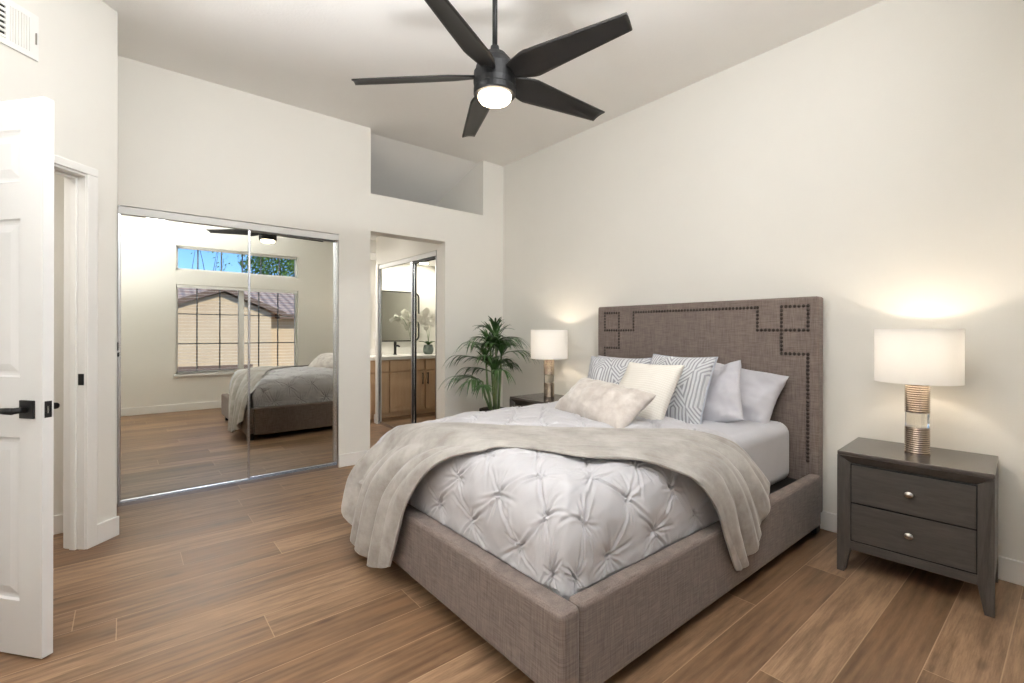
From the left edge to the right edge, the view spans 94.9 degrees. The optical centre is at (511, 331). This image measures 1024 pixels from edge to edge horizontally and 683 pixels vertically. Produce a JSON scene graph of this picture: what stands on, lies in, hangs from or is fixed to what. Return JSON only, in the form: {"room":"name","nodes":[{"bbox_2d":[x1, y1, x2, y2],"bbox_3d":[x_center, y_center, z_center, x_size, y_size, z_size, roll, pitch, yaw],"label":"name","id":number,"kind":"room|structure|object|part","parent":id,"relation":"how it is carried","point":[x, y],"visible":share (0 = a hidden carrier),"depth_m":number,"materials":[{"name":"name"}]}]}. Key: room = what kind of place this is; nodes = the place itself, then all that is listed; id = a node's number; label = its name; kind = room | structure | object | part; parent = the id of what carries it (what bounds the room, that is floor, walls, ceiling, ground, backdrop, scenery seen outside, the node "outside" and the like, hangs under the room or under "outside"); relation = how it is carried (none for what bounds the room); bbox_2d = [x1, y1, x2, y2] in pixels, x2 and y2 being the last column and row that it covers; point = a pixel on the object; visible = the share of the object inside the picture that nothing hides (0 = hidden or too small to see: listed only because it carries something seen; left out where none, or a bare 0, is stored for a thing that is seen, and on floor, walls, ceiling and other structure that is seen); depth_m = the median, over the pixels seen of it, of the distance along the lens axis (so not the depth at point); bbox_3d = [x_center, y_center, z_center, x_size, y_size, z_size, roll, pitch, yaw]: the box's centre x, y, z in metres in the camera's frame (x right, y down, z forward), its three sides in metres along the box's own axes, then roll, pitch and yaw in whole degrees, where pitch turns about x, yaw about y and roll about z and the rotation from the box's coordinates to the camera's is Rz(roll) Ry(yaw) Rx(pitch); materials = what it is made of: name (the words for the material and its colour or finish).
{"room":"bedroom","nodes":[
{"label":"bedroom","id":0,"kind":"room"},
{"bbox_2d":[53,174,63,514],"bbox_3d":[-3.540,-0.119,2.119,2.470,2.600,0.116,0,0,-39],"label":"wall","id":1,"kind":"structure","parent":0,"point":[58,180],"depth_m":2.76,"materials":[{"name":"paint"}]},
{"bbox_2d":[53,514,62,534],"bbox_3d":[-3.482,1.125,2.085,2.280,0.112,0.015,0,0,-39],"label":"baseboard","id":2,"kind":"structure","parent":1,"relation":"attached to","point":[57,519],"depth_m":2.75,"materials":[{"name":"white paint"}]},
{"bbox_2d":[0,0,117,523],"bbox_3d":[-2.427,-0.341,2.076,0.115,3.050,1.350,0,0,6],"label":"wall","id":3,"kind":"structure","parent":0,"point":[76,68],"depth_m":2.60,"materials":[{"name":"paint"}]},
{"bbox_2d":[0,0,38,61],"bbox_3d":[-2.354,-1.443,2.119,0.016,0.220,0.400,0,0,6],"label":"air vent","id":4,"kind":"object","parent":3,"relation":"in","point":[19,27],"visible":1,"depth_m":2.23,"materials":[{"name":"white metal"}]},
{"bbox_2d":[0,96,59,658],"bbox_3d":[-2.031,0.164,1.801,0.730,2.027,0.162,0,0,16],"label":"door","id":5,"kind":"structure","parent":3,"relation":"in","point":[27,405],"depth_m":1.71,"materials":[{"name":"white paint"}]},
{"bbox_3d":[-1.816,0.281,1.682,0.134,0.023,0.056,0,0,9],"label":"lever handle","id":6,"kind":"part","parent":5,"relation":"part of","materials":[{"name":"black metal"}]},
{"bbox_3d":[-1.687,0.281,1.710,0.002,0.060,0.023,0,0,11],"label":"latch plate","id":7,"kind":"part","parent":5,"relation":"part of","materials":[{"name":"black metal"}]},
{"bbox_3d":[-1.795,0.281,1.787,0.134,0.023,0.056,0,0,14],"label":"lever handle","id":8,"kind":"part","parent":5,"relation":"part of","materials":[{"name":"black metal"}]},
{"bbox_2d":[54,164,85,549],"bbox_3d":[-2.416,0.158,2.201,0.123,2.052,0.754,0,0,6],"label":"trim","id":9,"kind":"structure","parent":3,"relation":"attached to","point":[75,181],"depth_m":2.56,"materials":[{"name":"white paint"}]},
{"bbox_2d":[78,374,83,384],"bbox_3d":[-2.343,0.258,2.556,0.034,0.062,0.002,0,0,6],"label":"strike plate","id":10,"kind":"object","parent":9,"relation":"attached to","point":[80,376],"visible":1,"depth_m":2.55,"materials":[{"name":"black metal"}]},
{"bbox_2d":[54,154,97,548],"bbox_3d":[-2.416,0.141,2.201,0.147,2.087,0.846,0,0,6],"label":"trim","id":11,"kind":"structure","parent":3,"relation":"attached to","point":[91,395],"depth_m":2.57,"materials":[{"name":"white paint"}]},
{"bbox_2d":[97,516,118,544],"bbox_3d":[-2.365,1.128,2.073,0.015,0.112,1.356,0,0,6],"label":"baseboard","id":12,"kind":"structure","parent":3,"relation":"attached to","point":[108,529],"depth_m":2.67,"materials":[{"name":"white paint"}]},
{"bbox_2d":[116,64,117,515],"bbox_3d":[-2.554,-0.341,2.940,0.135,3.050,0.840,0,0,-39],"label":"wall","id":13,"kind":"structure","parent":0,"point":[117,64],"depth_m":2.88,"materials":[{"name":"paint"}]},
{"bbox_2d":[117,56,502,473],"bbox_3d":[-1.487,-0.339,4.252,3.450,3.050,0.170,0,0,-39],"label":"wall","id":14,"kind":"structure","parent":0,"point":[188,145],"depth_m":4.02,"materials":[{"name":"paint"}]},
{"bbox_2d":[117,205,338,506],"bbox_3d":[-2.114,0.164,3.675,1.482,2.041,0.074,0,0,-39],"label":"doors","id":15,"kind":"structure","parent":14,"relation":"in","point":[228,331],"depth_m":3.58,"materials":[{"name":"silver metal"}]},
{"bbox_3d":[-2.372,0.174,3.451,0.771,1.961,0.004,0,0,-39],"label":"mirror panel","id":16,"kind":"part","parent":15,"relation":"part of","materials":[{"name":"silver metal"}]},
{"bbox_3d":[-2.371,0.174,3.450,0.799,1.981,0.016,0,0,-39],"label":"frame","id":17,"kind":"part","parent":15,"relation":"part of","materials":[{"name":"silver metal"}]},
{"bbox_3d":[-1.830,0.175,3.936,0.683,1.961,0.004,0,0,-39],"label":"mirror panel","id":18,"kind":"part","parent":15,"relation":"part of","materials":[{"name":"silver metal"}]},
{"bbox_3d":[-1.829,0.175,3.934,0.711,1.981,0.016,0,0,-39],"label":"frame","id":19,"kind":"part","parent":15,"relation":"part of","materials":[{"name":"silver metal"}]},
{"bbox_2d":[339,450,367,467],"bbox_3d":[-0.813,1.132,4.690,1.817,0.112,0.015,0,0,-39],"label":"baseboard","id":20,"kind":"structure","parent":14,"relation":"attached to","point":[348,459],"depth_m":4.17,"materials":[{"name":"white paint"}]},
{"bbox_2d":[371,235,378,259],"bbox_3d":[-1.802,-1.167,5.739,2.350,0.206,2.530,0,0,-39],"label":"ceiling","id":21,"kind":"structure","parent":0,"point":[373,237],"depth_m":6.35,"materials":[{"name":"paint"}]},
{"bbox_2d":[376,236,436,264],"bbox_3d":[-0.991,-0.022,5.774,0.750,2.420,1.550,0,0,-39],"label":"ceiling","id":22,"kind":"structure","parent":0,"point":[388,250],"depth_m":5.66,"materials":[{"name":"paint"}]},
{"bbox_2d":[375,264,378,423],"bbox_3d":[-1.747,0.156,6.085,0.016,2.060,0.070,0,0,-39],"label":"trim","id":23,"kind":"structure","parent":22,"relation":"attached to","point":[377,265],"depth_m":6.06,"materials":[{"name":"white paint"}]},
{"bbox_2d":[378,250,436,428],"bbox_3d":[-1.249,0.163,5.527,0.049,2.048,1.465,0,0,-39],"label":"doors","id":24,"kind":"structure","parent":22,"relation":"in","point":[408,286],"depth_m":5.46,"materials":[{"name":"clear mirror"}]},
{"bbox_3d":[-1.427,0.172,5.733,0.004,1.968,0.891,0,0,-39],"label":"mirror panel","id":25,"kind":"part","parent":24,"relation":"part of","materials":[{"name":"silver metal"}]},
{"bbox_3d":[-1.429,0.172,5.732,0.016,1.988,0.919,0,0,-39],"label":"frame","id":26,"kind":"part","parent":24,"relation":"part of","materials":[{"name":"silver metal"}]},
{"bbox_3d":[-0.956,0.174,5.191,0.016,1.988,0.574,0,0,-39],"label":"frame","id":27,"kind":"part","parent":24,"relation":"part of","materials":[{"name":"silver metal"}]},
{"bbox_3d":[-0.954,0.174,5.192,0.004,1.968,0.546,0,0,-39],"label":"mirror panel","id":28,"kind":"part","parent":24,"relation":"part of","materials":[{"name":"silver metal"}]},
{"bbox_2d":[370,167,473,347],"bbox_3d":[-1.804,-0.339,5.739,2.350,3.050,2.530,0,0,-39],"label":"wall","id":29,"kind":"structure","parent":0,"point":[460,197],"depth_m":5.57,"materials":[{"name":"paint"}]},
{"bbox_2d":[370,348,374,354],"bbox_3d":[-2.506,0.288,6.592,2.041,0.099,0.018,0,0,-39],"label":"backsplash","id":30,"kind":"structure","parent":29,"relation":"attached to","point":[372,350],"depth_m":6.95,"materials":[{"name":"white stone"}]},
{"bbox_2d":[102,0,883,205],"bbox_3d":[-1.028,-1.640,2.911,4.750,0.685,6.580,0,0,-39],"label":"ceiling","id":31,"kind":"structure","parent":0,"point":[304,54],"depth_m":3.16,"materials":[{"name":"paint"}]},
{"bbox_2d":[351,0,631,137],"bbox_3d":[-0.043,-1.490,2.304,1.328,0.741,1.352,0,0,-39],"label":"ceiling fan","id":32,"kind":"object","parent":31,"relation":"hanging from","point":[499,79],"visible":1,"depth_m":2.21,"materials":[{"name":"black metal"}]},
{"bbox_3d":[-0.474,-1.243,2.308,0.632,0.059,0.142,0,0,3],"label":"blade","id":33,"kind":"part","parent":32,"relation":"part of","materials":[{"name":"black wood"}]},
{"bbox_3d":[-0.213,-1.242,1.931,0.142,0.059,0.632,0,0,21],"label":"blade","id":34,"kind":"part","parent":32,"relation":"part of","materials":[{"name":"black wood"}]},
{"bbox_3d":[-0.197,-1.242,2.673,0.142,0.059,0.632,0,0,-15],"label":"blade","id":35,"kind":"part","parent":32,"relation":"part of","materials":[{"name":"black wood"}]},
{"bbox_2d":[478,88,510,107],"bbox_3d":[-0.085,-1.137,2.299,0.162,0.036,0.162,0,0,-39],"label":"diffuser","id":36,"kind":"object","parent":32,"relation":"attached to","point":[488,97],"depth_m":2.26,"materials":[{"name":"beige glass"}]},
{"bbox_3d":[0.236,-1.241,2.521,0.632,0.059,0.142,0,0,-33],"label":"blade","id":37,"kind":"part","parent":32,"relation":"part of","materials":[{"name":"black wood"}]},
{"bbox_3d":[0.226,-1.241,2.063,0.632,0.059,0.142,0,0,39],"label":"blade","id":38,"kind":"part","parent":32,"relation":"part of","materials":[{"name":"black wood"}]},
{"bbox_2d":[0,419,1023,682],"bbox_3d":[-1.734,1.246,2.777,6.100,0.120,7.200,0,0,-39],"label":"floor","id":39,"kind":"structure","parent":0,"point":[266,581],"depth_m":1.97,"materials":[{"name":"brown wood"}]},
{"bbox_2d":[370,348,374,419],"bbox_3d":[-2.319,0.712,6.364,2.041,0.945,0.610,0,0,-39],"label":"bathroom vanity","id":40,"kind":"object","parent":39,"relation":"on","point":[372,350],"visible":0.02,"depth_m":6.37,"materials":[{"name":"brown wood"}]},
{"bbox_3d":[-1.954,0.471,6.321,0.500,0.148,0.021,0,0,-39],"label":"drawer","id":41,"kind":"part","parent":40,"relation":"part of","materials":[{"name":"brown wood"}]},
{"bbox_2d":[370,355,374,360],"bbox_3d":[-2.318,0.361,6.363,2.041,0.046,0.605,0,0,-39],"label":"countertop","id":42,"kind":"structure","parent":40,"relation":"on","point":[372,357],"depth_m":6.34,"materials":[{"name":"white stone"}]},
{"bbox_3d":[-1.954,0.840,6.320,0.500,0.550,0.023,0,0,-39],"label":"cabinet door","id":43,"kind":"part","parent":40,"relation":"part of","materials":[{"name":"brown wood"}]},
{"bbox_2d":[440,316,538,411],"bbox_3d":[-0.248,0.515,4.605,0.955,1.349,0.845,0,0,-39],"label":"potted palm","id":44,"kind":"object","parent":39,"relation":"on","point":[492,340],"visible":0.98,"depth_m":4.62,"materials":[{"name":"plant"}]},
{"bbox_3d":[-0.250,0.641,4.679,0.105,0.306,0.029,0,0,-15],"label":"stem","id":45,"kind":"part","parent":44,"relation":"part of","materials":[{"name":"green plant"}]},
{"bbox_3d":[-0.227,0.530,4.652,0.083,0.523,0.028,0,0,-16],"label":"stem","id":46,"kind":"part","parent":44,"relation":"part of","materials":[{"name":"green plant"}]},
{"bbox_3d":[-0.190,0.465,4.692,0.072,0.652,0.037,0,0,-39],"label":"stem","id":47,"kind":"part","parent":44,"relation":"part of","materials":[{"name":"green plant"}]},
{"bbox_3d":[-0.164,0.560,4.630,0.028,0.463,0.080,0,0,15],"label":"stem","id":48,"kind":"part","parent":44,"relation":"part of","materials":[{"name":"green plant"}]},
{"bbox_3d":[-0.162,0.425,4.691,0.038,0.731,0.053,0,0,22],"label":"stem","id":49,"kind":"part","parent":44,"relation":"part of","materials":[{"name":"green plant"}]},
{"bbox_3d":[-0.124,0.490,4.677,0.046,0.601,0.035,0,0,-17],"label":"stem","id":50,"kind":"part","parent":44,"relation":"part of","materials":[{"name":"green plant"}]},
{"bbox_2d":[510,393,563,406],"bbox_3d":[0.324,0.892,4.242,0.460,0.598,0.555,0,0,-39],"label":"nightstand","id":51,"kind":"object","parent":39,"relation":"on","point":[530,399],"visible":0.12,"depth_m":4.23,"materials":[{"name":"grey wood"}]},
{"bbox_3d":[0.013,0.900,4.312,0.052,0.579,0.052,0,0,-39],"label":"leg","id":52,"kind":"part","parent":51,"relation":"part of","materials":[{"name":"grey wood"}]},
{"bbox_3d":[0.172,0.629,4.116,0.046,0.038,0.553,0,0,-39],"label":"rail","id":53,"kind":"part","parent":51,"relation":"part of","materials":[{"name":"grey wood"}]},
{"bbox_2d":[531,330,567,397],"bbox_3d":[0.340,0.287,4.304,0.337,0.612,0.337,0,0,-39],"label":"table lamp","id":54,"kind":"object","parent":51,"relation":"on","point":[549,346],"visible":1,"depth_m":4.17,"materials":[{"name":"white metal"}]},
{"bbox_3d":[0.340,0.112,4.304,0.337,0.262,0.337,0,0,-39],"label":"lamp shade","id":55,"kind":"part","parent":54,"relation":"part of","materials":[{"name":"white fabric"}]},
{"bbox_2d":[392,296,822,682],"bbox_3d":[0.480,0.487,2.763,2.260,1.408,1.705,0,0,-39],"label":"bed","id":56,"kind":"object","parent":39,"relation":"on","point":[590,636],"visible":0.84,"depth_m":1.97,"materials":[{"name":"beige fabric"}]},
{"bbox_3d":[-0.360,0.976,2.072,0.085,0.277,1.703,0,0,-39],"label":"footboard","id":57,"kind":"part","parent":56,"relation":"part of","materials":[{"name":"beige fabric"}]},
{"bbox_2d":[393,420,788,485],"bbox_3d":[0.479,0.714,2.760,1.955,0.355,1.435,0,0,-39],"label":"mattress","id":58,"kind":"object","parent":56,"relation":"on","point":[767,444],"visible":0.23,"depth_m":2.65,"materials":[{"name":"white fabric"}]},
{"bbox_2d":[376,401,739,599],"bbox_3d":[0.272,0.751,2.593,1.598,0.555,1.601,0,0,-39],"label":"duvet","id":59,"kind":"object","parent":58,"relation":"on","point":[539,513],"visible":0.52,"depth_m":1.77,"materials":[{"name":"grey fabric"}]},
{"bbox_2d":[341,422,769,570],"bbox_3d":[0.081,0.799,2.208,2.241,0.669,0.611,0,0,12],"label":"throw blanket","id":60,"kind":"object","parent":59,"relation":"on","point":[379,487],"visible":1,"depth_m":2.15,"materials":[{"name":"beige fabric"}]},
{"bbox_2d":[555,378,655,427],"bbox_3d":[0.516,0.414,2.762,0.251,0.241,0.688,0,0,-25],"label":"lumbar pillow","id":61,"kind":"object","parent":59,"relation":"on","point":[615,405],"visible":0.84,"depth_m":2.60,"materials":[{"name":"beige fabric"}]},
{"bbox_2d":[598,355,632,358],"bbox_3d":[0.889,0.392,3.597,0.645,0.401,0.184,0,0,41],"label":"bed pillow","id":62,"kind":"object","parent":58,"relation":"on","point":[598,355],"visible":0.05,"depth_m":3.74,"materials":[{"name":"white fabric"}]},
{"bbox_2d":[587,356,651,384],"bbox_3d":[0.733,0.387,3.392,0.510,0.416,0.253,0,0,42],"label":"throw pillow","id":63,"kind":"object","parent":58,"relation":"on","point":[612,370],"visible":0.37,"depth_m":3.37,"materials":[{"name":"grey fabric"}]},
{"bbox_2d":[619,362,684,419],"bbox_3d":[0.795,0.382,2.862,0.265,0.376,0.423,0,0,-34],"label":"throw pillow","id":64,"kind":"object","parent":58,"relation":"on","point":[661,381],"visible":0.54,"depth_m":2.75,"materials":[{"name":"beige fabric"}]},
{"bbox_2d":[650,354,717,423],"bbox_3d":[1.023,0.367,2.971,0.256,0.437,0.477,0,0,-39],"label":"throw pillow","id":65,"kind":"object","parent":58,"relation":"on","point":[688,399],"visible":0.57,"depth_m":2.83,"materials":[{"name":"grey fabric"}]},
{"bbox_2d":[702,360,743,421],"bbox_3d":[1.243,0.408,2.964,0.251,0.474,0.525,0,0,-39],"label":"bed pillow","id":66,"kind":"object","parent":58,"relation":"on","point":[723,403],"visible":0.56,"depth_m":2.83,"materials":[{"name":"white fabric"}]},
{"bbox_2d":[714,363,788,422],"bbox_3d":[1.408,0.404,3.042,0.262,0.430,0.641,0,0,-35],"label":"bed pillow","id":67,"kind":"object","parent":58,"relation":"on","point":[760,391],"visible":0.34,"depth_m":2.85,"materials":[{"name":"white fabric"}]},
{"bbox_3d":[0.996,0.989,2.130,2.082,0.297,0.067,0,0,-39],"label":"rail","id":68,"kind":"part","parent":56,"relation":"part of","materials":[{"name":"beige fabric"}]},
{"bbox_3d":[1.312,0.437,3.460,0.090,1.303,1.685,0,0,-39],"label":"headboard","id":69,"kind":"part","parent":56,"relation":"part of","materials":[{"name":"beige fabric"}]},
{"bbox_3d":[1.800,1.142,2.825,0.070,0.105,0.070,0,0,-39],"label":"leg","id":70,"kind":"part","parent":56,"relation":"part of","materials":[{"name":"black"}]},
{"bbox_2d":[837,437,997,617],"bbox_3d":[1.988,0.896,2.315,0.460,0.598,0.555,0,0,-43],"label":"nightstand","id":71,"kind":"object","parent":39,"relation":"on","point":[937,513],"visible":1,"depth_m":2.16,"materials":[{"name":"grey wood"}]},
{"bbox_3d":[1.674,0.904,2.367,0.052,0.579,0.052,0,0,-43],"label":"leg","id":72,"kind":"part","parent":71,"relation":"part of","materials":[{"name":"grey wood"}]},
{"bbox_3d":[1.830,0.751,2.168,0.027,0.033,0.039,0,0,-43],"label":"knob","id":73,"kind":"part","parent":71,"relation":"part of","materials":[{"name":"silver metal"}]},
{"bbox_3d":[1.829,0.941,2.168,0.027,0.033,0.039,0,0,-43],"label":"knob","id":74,"kind":"part","parent":71,"relation":"part of","materials":[{"name":"silver metal"}]},
{"bbox_3d":[1.846,0.754,2.184,0.020,0.183,0.443,0,0,-43],"label":"drawer","id":75,"kind":"part","parent":71,"relation":"part of","materials":[{"name":"grey wood"}]},
{"bbox_3d":[1.846,0.944,2.184,0.020,0.181,0.443,0,0,-43],"label":"drawer","id":76,"kind":"part","parent":71,"relation":"part of","materials":[{"name":"grey wood"}]},
{"bbox_3d":[1.843,0.633,2.181,0.046,0.038,0.553,0,0,-43],"label":"rail","id":77,"kind":"part","parent":71,"relation":"part of","materials":[{"name":"grey wood"}]},
{"bbox_2d":[874,329,964,455],"bbox_3d":[1.996,0.291,2.316,0.337,0.612,0.337,0,0,-39],"label":"table lamp","id":78,"kind":"object","parent":71,"relation":"on","point":[918,359],"visible":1,"depth_m":2.22,"materials":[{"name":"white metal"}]},
{"bbox_3d":[1.995,0.595,2.316,0.100,0.004,0.100,0,0,-39],"label":"plate","id":79,"kind":"part","parent":78,"relation":"part of","materials":[{"name":"brown metal"}]},
{"bbox_3d":[1.996,0.116,2.316,0.337,0.262,0.337,0,0,-39],"label":"lamp shade","id":80,"kind":"part","parent":78,"relation":"part of","materials":[{"name":"white fabric"}]},
{"bbox_3d":[2.015,0.905,1.998,0.052,0.579,0.052,0,0,-43],"label":"leg","id":81,"kind":"part","parent":71,"relation":"part of","materials":[{"name":"grey wood"}]},
{"bbox_3d":[2.178,0.838,2.121,0.355,0.445,0.012,0,0,-43],"label":"panel","id":82,"kind":"part","parent":71,"relation":"part of","materials":[{"name":"grey wood"}]},
{"bbox_3d":[2.314,0.906,2.269,0.045,0.580,0.045,0,0,-43],"label":"leg","id":83,"kind":"part","parent":71,"relation":"part of","materials":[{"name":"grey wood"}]},
{"bbox_2d":[503,0,1023,561],"bbox_3d":[1.392,-0.332,3.577,0.140,3.050,4.530,0,0,-39],"label":"wall","id":84,"kind":"structure","parent":0,"point":[869,162],"depth_m":2.79,"materials":[{"name":"paint"}]},
{"bbox_2d":[820,510,1023,585],"bbox_3d":[1.265,1.137,3.605,0.015,0.112,4.330,0,0,-39],"label":"baseboard","id":85,"kind":"structure","parent":84,"relation":"attached to","point":[1009,570],"depth_m":2.26,"materials":[{"name":"white paint"}]}
]}

